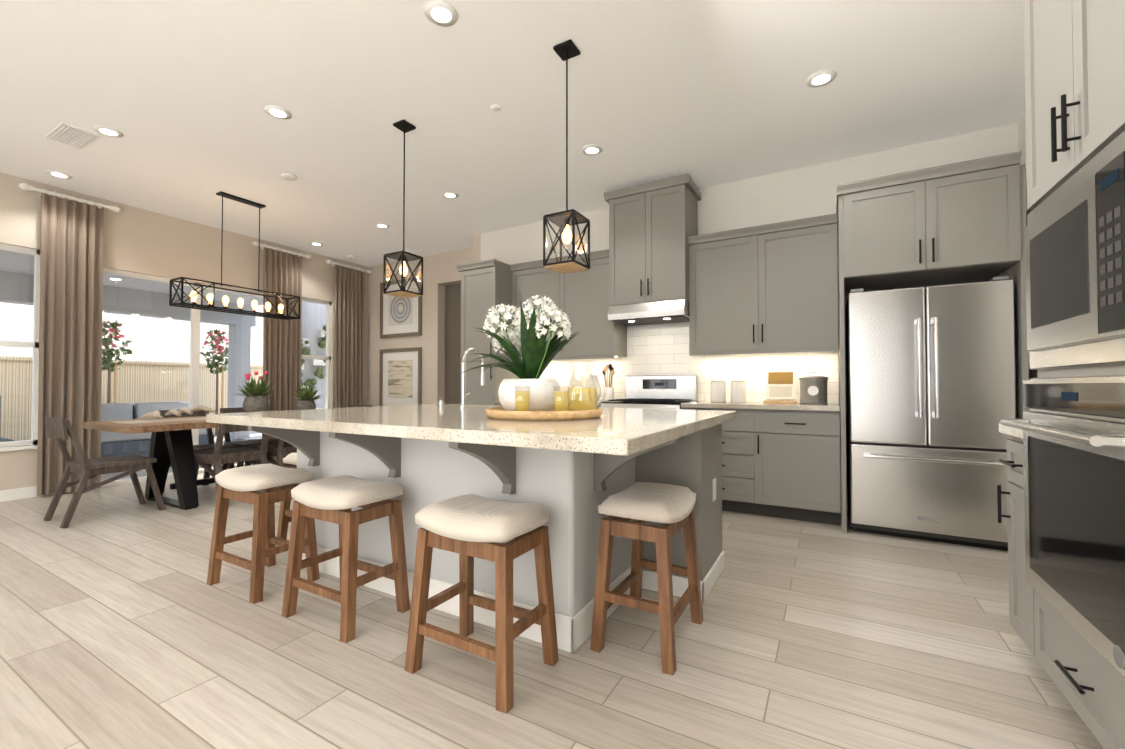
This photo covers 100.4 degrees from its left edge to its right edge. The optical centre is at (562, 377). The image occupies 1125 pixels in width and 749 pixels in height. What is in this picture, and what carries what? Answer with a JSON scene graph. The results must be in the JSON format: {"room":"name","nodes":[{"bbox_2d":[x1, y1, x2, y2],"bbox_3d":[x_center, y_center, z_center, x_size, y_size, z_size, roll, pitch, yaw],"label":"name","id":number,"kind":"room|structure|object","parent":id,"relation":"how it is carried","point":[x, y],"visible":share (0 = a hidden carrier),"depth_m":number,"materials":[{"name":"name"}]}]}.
{"room":"dining room and kitchen","nodes":[
{"label":"dining room and kitchen","id":0,"kind":"room"},
{"bbox_2d":[0,173,367,490],"bbox_3d":[-4.926,-0.365,4.970,0.150,3.050,6.850,-1,-1,30],"label":"wall","id":1,"kind":"structure","parent":0,"point":[140,240],"depth_m":5.38,"materials":[{"name":"beige paint"}]},
{"bbox_2d":[0,243,39,451],"bbox_3d":[-5.524,-0.292,3.847,0.145,1.935,1.790,-1,-1,30],"label":"window","id":2,"kind":"structure","parent":1,"relation":"in","point":[8,445],"depth_m":4.54,"materials":[{"name":"white"}]},
{"bbox_2d":[0,486,74,501],"bbox_3d":[-5.706,1.081,3.415,0.014,0.105,3.360,-1,-1,30],"label":"baseboard","id":3,"kind":"structure","parent":1,"relation":"attached to","point":[17,494],"depth_m":4.42,"materials":[{"name":"white wood"}]},
{"bbox_2d":[19,183,120,495],"bbox_3d":[-4.925,-0.348,4.686,0.132,2.965,0.730,-1,-1,30],"label":"curtain","id":4,"kind":"object","parent":1,"relation":"hanging from","point":[70,317],"visible":0.92,"depth_m":4.67,"materials":[{"name":"brown fabric"}]},
{"bbox_2d":[101,268,270,486],"bbox_3d":[-4.490,0.008,5.728,0.070,2.330,1.830,-1,-1,30],"label":"window","id":5,"kind":"structure","parent":1,"relation":"in","point":[195,368],"depth_m":5.68,"materials":[{"name":"white"}]},
{"bbox_2d":[252,241,310,463],"bbox_3d":[-3.893,-0.316,6.492,0.131,2.965,0.810,-1,-1,30],"label":"curtain","id":6,"kind":"object","parent":1,"relation":"hanging from","point":[282,339],"visible":0.79,"depth_m":6.50,"materials":[{"name":"brown fabric"}]},
{"bbox_2d":[301,297,331,408],"bbox_3d":[-3.738,-0.313,6.974,0.145,1.725,0.730,-1,-1,30],"label":"window","id":7,"kind":"structure","parent":1,"relation":"in","point":[328,313],"depth_m":7.22,"materials":[{"name":"white"}]},
{"bbox_2d":[326,259,371,407],"bbox_3d":[-3.377,-0.300,7.395,0.131,2.965,0.810,-1,-1,30],"label":"curtain","id":8,"kind":"object","parent":1,"relation":"hanging from","point":[349,334],"visible":0.75,"depth_m":7.40,"materials":[{"name":"brown fabric"}]},
{"bbox_2d":[368,248,467,405],"bbox_3d":[-2.017,-0.327,7.159,2.730,3.050,0.160,-1,-1,30],"label":"wall","id":9,"kind":"structure","parent":0,"point":[440,340],"depth_m":7.27,"materials":[{"name":"beige paint"}]},
{"bbox_2d":[379,347,421,405],"bbox_3d":[-2.550,0.022,7.358,0.920,0.960,0.030,-1,-1,30],"label":"picture frame","id":10,"kind":"object","parent":9,"relation":"attached to","point":[400,379],"visible":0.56,"depth_m":7.35,"materials":[{"name":"beige paper"}]},
{"bbox_2d":[388,360,412,397],"bbox_3d":[-2.549,0.022,7.359,0.550,0.590,0.002,-1,-1,30],"label":"art","id":11,"kind":"object","parent":10,"relation":"attached to","point":[400,372],"depth_m":7.35},
{"bbox_2d":[380,276,421,337],"bbox_3d":[-2.550,-1.088,7.378,0.920,0.900,0.030,-1,-1,30],"label":"picture frame","id":12,"kind":"object","parent":9,"relation":"attached to","point":[400,317],"visible":0.67,"depth_m":7.38,"materials":[{"name":"white paper"}]},
{"bbox_2d":[388,290,412,325],"bbox_3d":[-2.549,-1.088,7.379,0.550,0.530,0.002,-1,-1,30],"label":"art","id":13,"kind":"object","parent":12,"relation":"attached to","point":[400,310],"depth_m":7.38},
{"bbox_2d":[0,0,1024,266],"bbox_3d":[-1.105,-1.975,3.563,8.210,0.120,8.450,-1,-1,30],"label":"ceiling","id":14,"kind":"structure","parent":0,"point":[180,94],"depth_m":3.24,"materials":[{"name":"white paint"}]},
{"bbox_2d":[45,170,72,178],"bbox_3d":[-4.681,-1.894,4.361,0.183,0.011,0.171,-1,-1,30],"label":"recessed light","id":15,"kind":"object","parent":14,"relation":"in","point":[59,174],"depth_m":4.37,"materials":[{"name":"white"}]},
{"bbox_2d":[45,122,97,148],"bbox_3d":[-3.876,-1.901,3.700,0.400,0.020,0.200,-1,-1,30],"label":"ceiling vent","id":16,"kind":"object","parent":14,"relation":"in","point":[70,135],"visible":1,"depth_m":3.68,"materials":[{"name":"white metal"}]},
{"bbox_2d":[92,125,123,137],"bbox_3d":[-3.507,-1.907,3.621,0.177,0.011,0.168,-1,-1,30],"label":"recessed light","id":17,"kind":"object","parent":14,"relation":"in","point":[102,129],"depth_m":3.63,"materials":[{"name":"white"}]},
{"bbox_2d":[169,191,299,319],"bbox_3d":[-3.403,-1.286,4.962,0.254,1.206,1.134,-1,-1,30],"label":"cage chandelier","id":18,"kind":"object","parent":14,"relation":"hanging from","point":[211,298],"visible":1,"depth_m":4.87,"materials":[{"name":"black metal"}]},
{"bbox_2d":[264,105,291,119],"bbox_3d":[-2.044,-1.912,3.372,0.176,0.011,0.173,-1,-1,30],"label":"recessed light","id":19,"kind":"object","parent":14,"relation":"in","point":[275,111],"depth_m":3.37,"materials":[{"name":"white plastic"}]},
{"bbox_2d":[281,172,296,180],"bbox_3d":[-2.574,-1.883,4.406,0.128,0.033,0.128,0,-1,21],"label":"smoke detector","id":20,"kind":"object","parent":14,"relation":"attached to","point":[293,177],"depth_m":4.38,"materials":[{"name":"white plastic"}]},
{"bbox_2d":[347,255,355,258],"bbox_3d":[-3.222,-1.835,7.161,0.128,0.033,0.128,0,-1,21],"label":"smoke detector","id":21,"kind":"object","parent":14,"relation":"attached to","point":[348,256],"depth_m":7.12,"materials":[{"name":"white plastic"}]},
{"bbox_2d":[375,223,389,227],"bbox_3d":[-2.209,-1.870,5.748,0.166,0.011,0.176,-1,-1,30],"label":"recessed light","id":22,"kind":"object","parent":14,"relation":"in","point":[382,225],"depth_m":5.75,"materials":[{"name":"white"}]},
{"bbox_2d":[383,119,422,297],"bbox_3d":[-1.197,-1.267,3.540,0.201,1.294,0.201,-1,-1,30],"label":"pendant lantern","id":23,"kind":"object","parent":14,"relation":"hanging from","point":[403,257],"visible":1,"depth_m":3.52,"materials":[{"name":"black metal"}]},
{"bbox_2d":[424,0,457,26],"bbox_3d":[-0.642,-1.927,2.478,0.173,0.011,0.174,-1,-1,30],"label":"recessed light","id":24,"kind":"object","parent":14,"relation":"in","point":[441,13],"depth_m":2.48,"materials":[{"name":"white"}]},
{"bbox_2d":[441,191,458,197],"bbox_3d":[-1.155,-1.886,4.821,0.170,0.011,0.175,-1,-1,30],"label":"recessed light","id":25,"kind":"object","parent":14,"relation":"in","point":[448,194],"depth_m":4.82,"materials":[{"name":"white"}]},
{"bbox_2d":[490,104,500,111],"bbox_3d":[-0.475,-1.910,3.323,0.071,0.018,0.071,0,-1,21],"label":"smoke detector","id":26,"kind":"object","parent":14,"relation":"attached to","point":[494,107],"depth_m":3.31,"materials":[{"name":"white plastic"}]},
{"bbox_2d":[543,39,589,273],"bbox_3d":[0.026,-1.281,2.737,0.201,1.294,0.201,-1,-1,30],"label":"pendant lantern","id":27,"kind":"object","parent":14,"relation":"hanging from","point":[566,51],"visible":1,"depth_m":2.71,"materials":[{"name":"black metal"}]},
{"bbox_2d":[582,144,602,154],"bbox_3d":[0.248,-1.902,3.906,0.167,0.011,0.176,-1,-1,30],"label":"recessed light","id":28,"kind":"object","parent":14,"relation":"in","point":[592,149],"depth_m":3.91,"materials":[{"name":"white"}]},
{"bbox_2d":[806,69,836,87],"bbox_3d":[1.656,-1.918,3.000,0.169,0.011,0.175,-1,-1,30],"label":"recessed light","id":29,"kind":"object","parent":14,"relation":"in","point":[823,77],"depth_m":3.00,"materials":[{"name":"white"}]},
{"bbox_2d":[0,473,1103,748],"bbox_3d":[-1.105,1.185,3.508,8.210,0.100,8.450,-1,-1,30],"label":"floor","id":30,"kind":"structure","parent":0,"point":[124,623],"depth_m":1.84,"materials":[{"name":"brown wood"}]},
{"bbox_2d":[44,417,164,528],"bbox_3d":[-3.784,0.731,3.896,0.480,0.830,0.640,-1,-1,30],"label":"chair","id":31,"kind":"object","parent":30,"relation":"on","point":[58,429],"visible":1,"depth_m":3.76,"materials":[{"name":"brown wood"}]},
{"bbox_2d":[82,416,290,509],"bbox_3d":[-3.282,0.788,4.816,1.056,0.770,2.150,-1,-1,30],"label":"dining table","id":32,"kind":"object","parent":30,"relation":"on","point":[172,443],"visible":0.35,"depth_m":4.15,"materials":[{"name":"brown wood"}]},
{"bbox_2d":[112,405,215,423],"bbox_3d":[-3.542,0.329,4.368,0.400,0.130,0.900,-1,-1,30],"label":"centerpiece","id":33,"kind":"object","parent":32,"relation":"on","point":[156,415],"visible":0.96,"depth_m":4.25,"materials":[{"name":"fabric"}]},
{"bbox_2d":[236,371,275,411],"bbox_3d":[-3.318,0.166,5.079,0.517,0.480,0.455,-1,-1,30],"label":"stone planter","id":34,"kind":"object","parent":32,"relation":"on","point":[256,399],"visible":0.92,"depth_m":4.99,"materials":[{"name":"grey stone"}]},
{"bbox_2d":[287,385,321,409],"bbox_3d":[-2.873,0.243,5.268,0.382,0.332,0.367,-1,-1,30],"label":"stone planter","id":35,"kind":"object","parent":32,"relation":"on","point":[306,400],"visible":0.81,"depth_m":5.19,"materials":[{"name":"grey stone"}]},
{"bbox_2d":[158,409,235,491],"bbox_3d":[-3.694,0.746,4.748,0.640,0.830,0.480,-1,-1,30],"label":"dining chair","id":36,"kind":"object","parent":30,"relation":"on","point":[210,445],"visible":0.12,"depth_m":4.85,"materials":[{"name":"brown wood"}]},
{"bbox_2d":[194,424,268,490],"bbox_3d":[-3.131,0.740,4.426,0.640,0.830,0.480,-1,-1,30],"label":"dining chair","id":37,"kind":"object","parent":30,"relation":"on","point":[217,456],"visible":0.46,"depth_m":4.28,"materials":[{"name":"brown wood"}]},
{"bbox_2d":[220,407,288,470],"bbox_3d":[-3.421,0.754,5.225,0.640,0.830,0.480,-1,-1,30],"label":"dining chair","id":38,"kind":"object","parent":30,"relation":"on","point":[249,443],"visible":0.08,"depth_m":5.16,"materials":[{"name":"brown wood"}]},
{"bbox_2d":[207,464,319,603],"bbox_3d":[-1.636,0.810,2.574,0.472,0.622,0.342,-1,-1,30],"label":"counter stool","id":39,"kind":"object","parent":30,"relation":"on","point":[243,484],"visible":0.94,"depth_m":2.50,"materials":[{"name":"brown wood"}]},
{"bbox_2d":[252,439,296,466],"bbox_3d":[-2.858,0.749,4.903,0.640,0.830,0.480,-1,-1,30],"label":"dining chair","id":40,"kind":"object","parent":30,"relation":"on","point":[280,449],"visible":0.19,"depth_m":4.69,"materials":[{"name":"brown wood"}]},
{"bbox_2d":[277,453,296,539],"bbox_3d":[-1.666,0.823,3.288,0.342,0.622,0.472,-1,-1,30],"label":"counter stool","id":41,"kind":"object","parent":30,"relation":"on","point":[285,515],"visible":0.19,"depth_m":3.16,"materials":[{"name":"brown wood"}]},
{"bbox_2d":[282,475,409,642],"bbox_3d":[-1.020,0.804,2.222,0.472,0.622,0.342,-1,-1,30],"label":"counter stool","id":42,"kind":"object","parent":30,"relation":"on","point":[335,499],"visible":1,"depth_m":2.16,"materials":[{"name":"brown wood"}]},
{"bbox_2d":[348,405,372,407],"bbox_3d":[-2.745,0.764,5.754,0.480,0.830,0.640,-1,-1,30],"label":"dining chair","id":43,"kind":"object","parent":30,"relation":"on","point":[360,406],"visible":0.17,"depth_m":5.98,"materials":[{"name":"brown wood"}]},
{"bbox_2d":[405,494,558,712],"bbox_3d":[-0.304,0.797,1.801,0.472,0.622,0.342,-1,-1,30],"label":"counter stool","id":44,"kind":"object","parent":30,"relation":"on","point":[468,528],"visible":1,"depth_m":1.74,"materials":[{"name":"brown wood"}]},
{"bbox_2d":[248,423,723,652],"bbox_3d":[-0.417,0.681,2.679,2.304,0.879,1.638,-1,-1,30],"label":"kitchen island","id":45,"kind":"object","parent":30,"relation":"on","point":[570,491],"visible":0.42,"depth_m":2.27,"materials":[{"name":"grey paint"}]},
{"bbox_2d":[206,403,735,455],"bbox_3d":[-0.421,0.216,2.615,2.360,0.045,1.710,-1,-1,30],"label":"island countertop","id":46,"kind":"structure","parent":45,"relation":"on","point":[621,431],"depth_m":1.86,"materials":[{"name":"beige stone"}]},
{"bbox_2d":[439,348,484,407],"bbox_3d":[-0.562,0.134,3.338,0.760,0.679,0.478,-1,-1,30],"label":"sink faucet","id":47,"kind":"object","parent":46,"relation":"in","point":[463,390],"visible":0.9,"depth_m":3.15,"materials":[{"name":"silver metal"}]},
{"bbox_2d":[486,407,602,420],"bbox_3d":[-0.086,0.166,2.235,0.556,0.040,0.556,-1,-1,30],"label":"wood tray","id":48,"kind":"object","parent":46,"relation":"on","point":[502,413],"visible":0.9,"depth_m":1.99,"materials":[{"name":"brown wood"}]},
{"bbox_2d":[455,295,581,410],"bbox_3d":[-0.179,-0.115,2.324,0.571,0.571,0.782,-1,-1,30],"label":"potted flowers","id":49,"kind":"object","parent":48,"relation":"on","point":[532,358],"visible":1,"depth_m":2.22,"materials":[{"name":"white plant"}]},
{"bbox_2d":[514,386,529,410],"bbox_3d":[-0.178,0.101,2.075,0.072,0.130,0.072,-1,-1,30],"label":"glass","id":50,"kind":"object","parent":48,"relation":"on","point":[522,398],"visible":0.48,"depth_m":2.05,"materials":[{"name":"yellow glass"}]},
{"bbox_2d":[553,386,568,410],"bbox_3d":[-0.005,0.101,2.075,0.072,0.130,0.072,-1,-1,30],"label":"glass","id":51,"kind":"object","parent":48,"relation":"on","point":[561,400],"visible":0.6,"depth_m":2.05,"materials":[{"name":"yellow"}]},
{"bbox_2d":[568,362,606,410],"bbox_3d":[0.117,0.049,2.236,0.210,0.240,0.156,-1,-1,30],"label":"pitcher","id":52,"kind":"object","parent":48,"relation":"on","point":[580,398],"visible":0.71,"depth_m":2.19,"materials":[{"name":"yellow"}]},
{"bbox_2d":[456,259,519,404],"bbox_3d":[-0.820,-0.060,5.530,0.540,2.460,0.690,-1,-1,30],"label":"pantry cabinet","id":53,"kind":"object","parent":30,"relation":"on","point":[486,285],"visible":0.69,"depth_m":5.27,"materials":[{"name":"grey paint"}]},
{"bbox_2d":[590,482,702,674],"bbox_3d":[0.378,0.801,2.028,0.342,0.622,0.472,-1,-1,30],"label":"counter stool","id":54,"kind":"object","parent":30,"relation":"on","point":[671,507],"visible":1,"depth_m":1.90,"materials":[{"name":"brown wood"}]},
{"bbox_2d":[601,375,697,408],"bbox_3d":[0.841,0.562,4.535,0.756,1.180,0.731,-1,-1,30],"label":"range","id":55,"kind":"object","parent":30,"relation":"on","point":[660,391],"visible":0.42,"depth_m":4.71,"materials":[{"name":"silver metal"}]},
{"bbox_2d":[681,407,762,515],"bbox_3d":[1.486,0.707,4.233,0.658,0.880,0.630,-1,-1,30],"label":"base cabinet","id":56,"kind":"object","parent":30,"relation":"on","point":[742,436],"depth_m":3.88,"materials":[{"name":"grey paint"}]},
{"bbox_2d":[763,407,840,525],"bbox_3d":[1.984,0.702,3.948,0.605,0.880,0.630,-1,-1,30],"label":"base cabinet","id":57,"kind":"object","parent":30,"relation":"on","point":[780,460],"depth_m":3.66,"materials":[{"name":"grey paint"}]},
{"bbox_2d":[495,399,607,406],"bbox_3d":[-0.019,0.262,5.090,1.275,0.040,0.650,-1,-1,30],"label":"countertop","id":58,"kind":"structure","parent":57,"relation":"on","point":[599,402],"depth_m":4.61,"materials":[{"name":"beige stone"}]},
{"bbox_2d":[585,375,600,399],"bbox_3d":[0.328,0.104,5.041,0.181,0.270,0.156,-1,-1,30],"label":"ceramic jug","id":59,"kind":"object","parent":58,"relation":"on","point":[594,378],"visible":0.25,"depth_m":4.99,"materials":[{"name":"white ceramic"}]},
{"bbox_2d":[602,364,614,399],"bbox_3d":[0.485,0.047,4.928,0.141,0.381,0.115,-1,-1,30],"label":"utensil crock","id":60,"kind":"object","parent":58,"relation":"on","point":[609,393],"visible":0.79,"depth_m":4.89,"materials":[{"name":"white ceramic"}]},
{"bbox_2d":[681,401,838,410],"bbox_3d":[1.720,0.244,4.096,1.203,0.040,0.650,-1,-1,30],"label":"countertop","id":61,"kind":"structure","parent":57,"relation":"on","point":[722,406],"depth_m":3.80,"materials":[{"name":"beige stone"}]},
{"bbox_2d":[711,380,725,401],"bbox_3d":[1.447,0.124,4.354,0.132,0.206,0.132,-1,-1,30],"label":"canister","id":62,"kind":"object","parent":61,"relation":"on","point":[718,390],"visible":1,"depth_m":4.30,"materials":[{"name":"white ceramic"}]},
{"bbox_2d":[730,380,745,402],"bbox_3d":[1.599,0.123,4.267,0.132,0.206,0.132,-1,-1,30],"label":"canister","id":63,"kind":"object","parent":61,"relation":"on","point":[738,391],"visible":0.98,"depth_m":4.21,"materials":[{"name":"white ceramic"}]},
{"bbox_2d":[763,370,796,402],"bbox_3d":[1.937,0.078,4.164,0.260,0.292,0.195,-1,-1,30],"label":"cookbook","id":64,"kind":"object","parent":61,"relation":"on","point":[780,384],"visible":1,"depth_m":4.15,"materials":[{"name":"white paper"}]},
{"bbox_2d":[799,372,827,403],"bbox_3d":[2.119,0.088,3.959,0.220,0.265,0.220,-1,-1,30],"label":"canister","id":65,"kind":"object","parent":61,"relation":"on","point":[813,389],"visible":0.98,"depth_m":3.87,"materials":[{"name":"grey metal"}]},
{"bbox_2d":[846,276,1015,550],"bbox_3d":[2.644,0.243,3.474,0.902,1.782,0.792,-1,-1,30],"label":"refrigerator","id":66,"kind":"object","parent":30,"relation":"on","point":[930,388],"visible":0.92,"depth_m":3.17,"materials":[{"name":"grey metal"}]},
{"bbox_2d":[836,151,1029,533],"bbox_3d":[2.641,-0.134,3.484,1.024,2.535,0.810,-1,-1,30],"label":"tall cabinet","id":67,"kind":"object","parent":30,"relation":"on","point":[959,222],"visible":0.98,"depth_m":3.17,"materials":[{"name":"grey paint"}]},
{"bbox_2d":[997,423,1034,656],"bbox_3d":[1.987,0.641,1.632,0.665,0.921,0.280,-1,-1,30],"label":"base cabinet","id":68,"kind":"object","parent":30,"relation":"on","point":[1021,605],"visible":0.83,"depth_m":1.81,"materials":[{"name":"grey paint"}]},
{"bbox_2d":[1023,0,1124,748],"bbox_3d":[1.727,-0.213,1.194,0.667,2.615,0.840,-1,-1,30],"label":"tall cabinet","id":69,"kind":"object","parent":30,"relation":"on","point":[1074,56],"visible":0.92,"depth_m":1.35,"materials":[{"name":"grey paint"}]},
{"bbox_2d":[1000,375,1124,677],"bbox_3d":[1.440,0.359,1.348,0.112,0.725,0.752,-1,-1,30],"label":"wall oven","id":70,"kind":"object","parent":69,"relation":"in","point":[1073,428],"visible":1,"depth_m":1.28,"materials":[{"name":"silver metal"}]},
{"bbox_2d":[1025,131,1124,369],"bbox_3d":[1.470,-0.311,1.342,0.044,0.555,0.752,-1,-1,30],"label":"built-in microwave","id":71,"kind":"object","parent":69,"relation":"in","point":[1075,261],"visible":1,"depth_m":1.28,"materials":[{"name":"silver metal"}]},
{"bbox_2d":[468,124,1015,509],"bbox_3d":[1.148,-0.366,4.897,5.310,3.050,0.150,-1,-1,30],"label":"wall","id":72,"kind":"structure","parent":0,"point":[810,191],"depth_m":4.33,"materials":[{"name":"beige paint"}]},
{"bbox_2d":[510,256,573,359],"bbox_3d":[-0.196,-0.756,5.381,0.696,1.075,0.350,-1,-1,30],"label":"upper cabinet","id":73,"kind":"object","parent":72,"relation":"attached to","point":[529,279],"depth_m":5.23,"materials":[{"name":"grey paint"}]},
{"bbox_2d":[566,250,626,357],"bbox_3d":[0.306,-0.761,5.094,0.696,1.075,0.350,-1,-1,30],"label":"upper cabinet","id":74,"kind":"object","parent":72,"relation":"attached to","point":[586,308],"depth_m":4.91,"materials":[{"name":"grey paint"}]},
{"bbox_2d":[606,174,697,305],"bbox_3d":[0.910,-1.275,4.689,0.760,1.130,0.470,-1,-1,30],"label":"upper cabinet","id":75,"kind":"object","parent":72,"relation":"attached to","point":[651,224],"depth_m":4.47,"materials":[{"name":"grey paint"}]},
{"bbox_2d":[608,299,688,325],"bbox_3d":[0.900,-0.630,4.659,0.756,0.154,0.512,-1,-1,30],"label":"under-cabinet range hood","id":76,"kind":"object","parent":75,"relation":"attached to","point":[665,312],"visible":0.94,"depth_m":4.47,"materials":[{"name":"silver metal"}]},
{"bbox_2d":[539,322,838,402],"bbox_3d":[0.993,-0.237,4.891,3.245,0.949,0.008,-1,-1,30],"label":"tile backsplash","id":77,"kind":"structure","parent":72,"relation":"attached to","point":[657,349],"depth_m":4.74,"materials":[{"name":"white tile"}]},
{"bbox_2d":[689,214,838,354],"bbox_3d":[1.794,-0.775,4.244,1.203,1.075,0.350,-1,-1,30],"label":"upper cabinet","id":78,"kind":"object","parent":72,"relation":"attached to","point":[770,288],"depth_m":4.06,"materials":[{"name":"grey paint"}]},
{"bbox_2d":[1016,114,1037,379],"bbox_3d":[1.972,-0.438,0.798,0.150,3.050,6.450,-1,-1,30],"label":"wall","id":79,"kind":"structure","parent":0,"point":[1021,126],"depth_m":3.44,"materials":[{"name":"beige paint"}]},
{"label":"outside","id":80,"kind":"structure","parent":0,"visible":0},
{"bbox_2d":[101,431,261,481],"bbox_3d":[-8.346,1.287,8.249,9.070,0.100,18.000,-1,-1,30],"label":"ground","id":81,"kind":"structure","parent":80,"point":[143,472],"depth_m":6.04,"materials":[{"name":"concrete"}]},
{"bbox_2d":[0,395,13,441],"bbox_3d":[-6.754,0.685,5.276,0.655,0.960,0.650,-1,-1,30],"label":"patio chair","id":82,"kind":"object","parent":81,"relation":"on","point":[5,439],"depth_m":5.54,"materials":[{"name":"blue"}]},
{"bbox_2d":[102,320,132,402],"bbox_3d":[-8.327,0.076,8.607,0.662,2.294,0.678,-1,-1,30],"label":"tree","id":83,"kind":"object","parent":81,"relation":"on","point":[107,325],"depth_m":8.57,"materials":[{"name":"green plant"}]},
{"bbox_2d":[0,302,262,440],"bbox_3d":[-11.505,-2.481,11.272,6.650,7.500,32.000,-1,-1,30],"label":"fence","id":84,"kind":"object","parent":81,"relation":"on","point":[172,326],"depth_m":10.73,"materials":[{"name":"beige wood"}]},
{"bbox_2d":[101,402,213,456],"bbox_3d":[-6.175,0.782,6.787,0.900,0.820,1.600,-1,-1,30],"label":"sofa","id":85,"kind":"object","parent":81,"relation":"on","point":[127,441],"depth_m":6.57,"materials":[{"name":"blue"}]},
{"bbox_2d":[0,250,325,439],"bbox_3d":[-6.694,-0.300,5.835,3.760,2.950,9.400,-1,-1,30],"label":"patio cover","id":86,"kind":"object","parent":81,"relation":"on","point":[238,337],"depth_m":8.73,"materials":[{"name":"grey paint"}]},
{"bbox_2d":[200,329,227,435],"bbox_3d":[-7.377,0.100,9.981,0.677,2.294,0.709,-1,-1,30],"label":"tree","id":87,"kind":"object","parent":81,"relation":"on","point":[218,341],"depth_m":9.99,"materials":[{"name":"green plant"}]}
]}

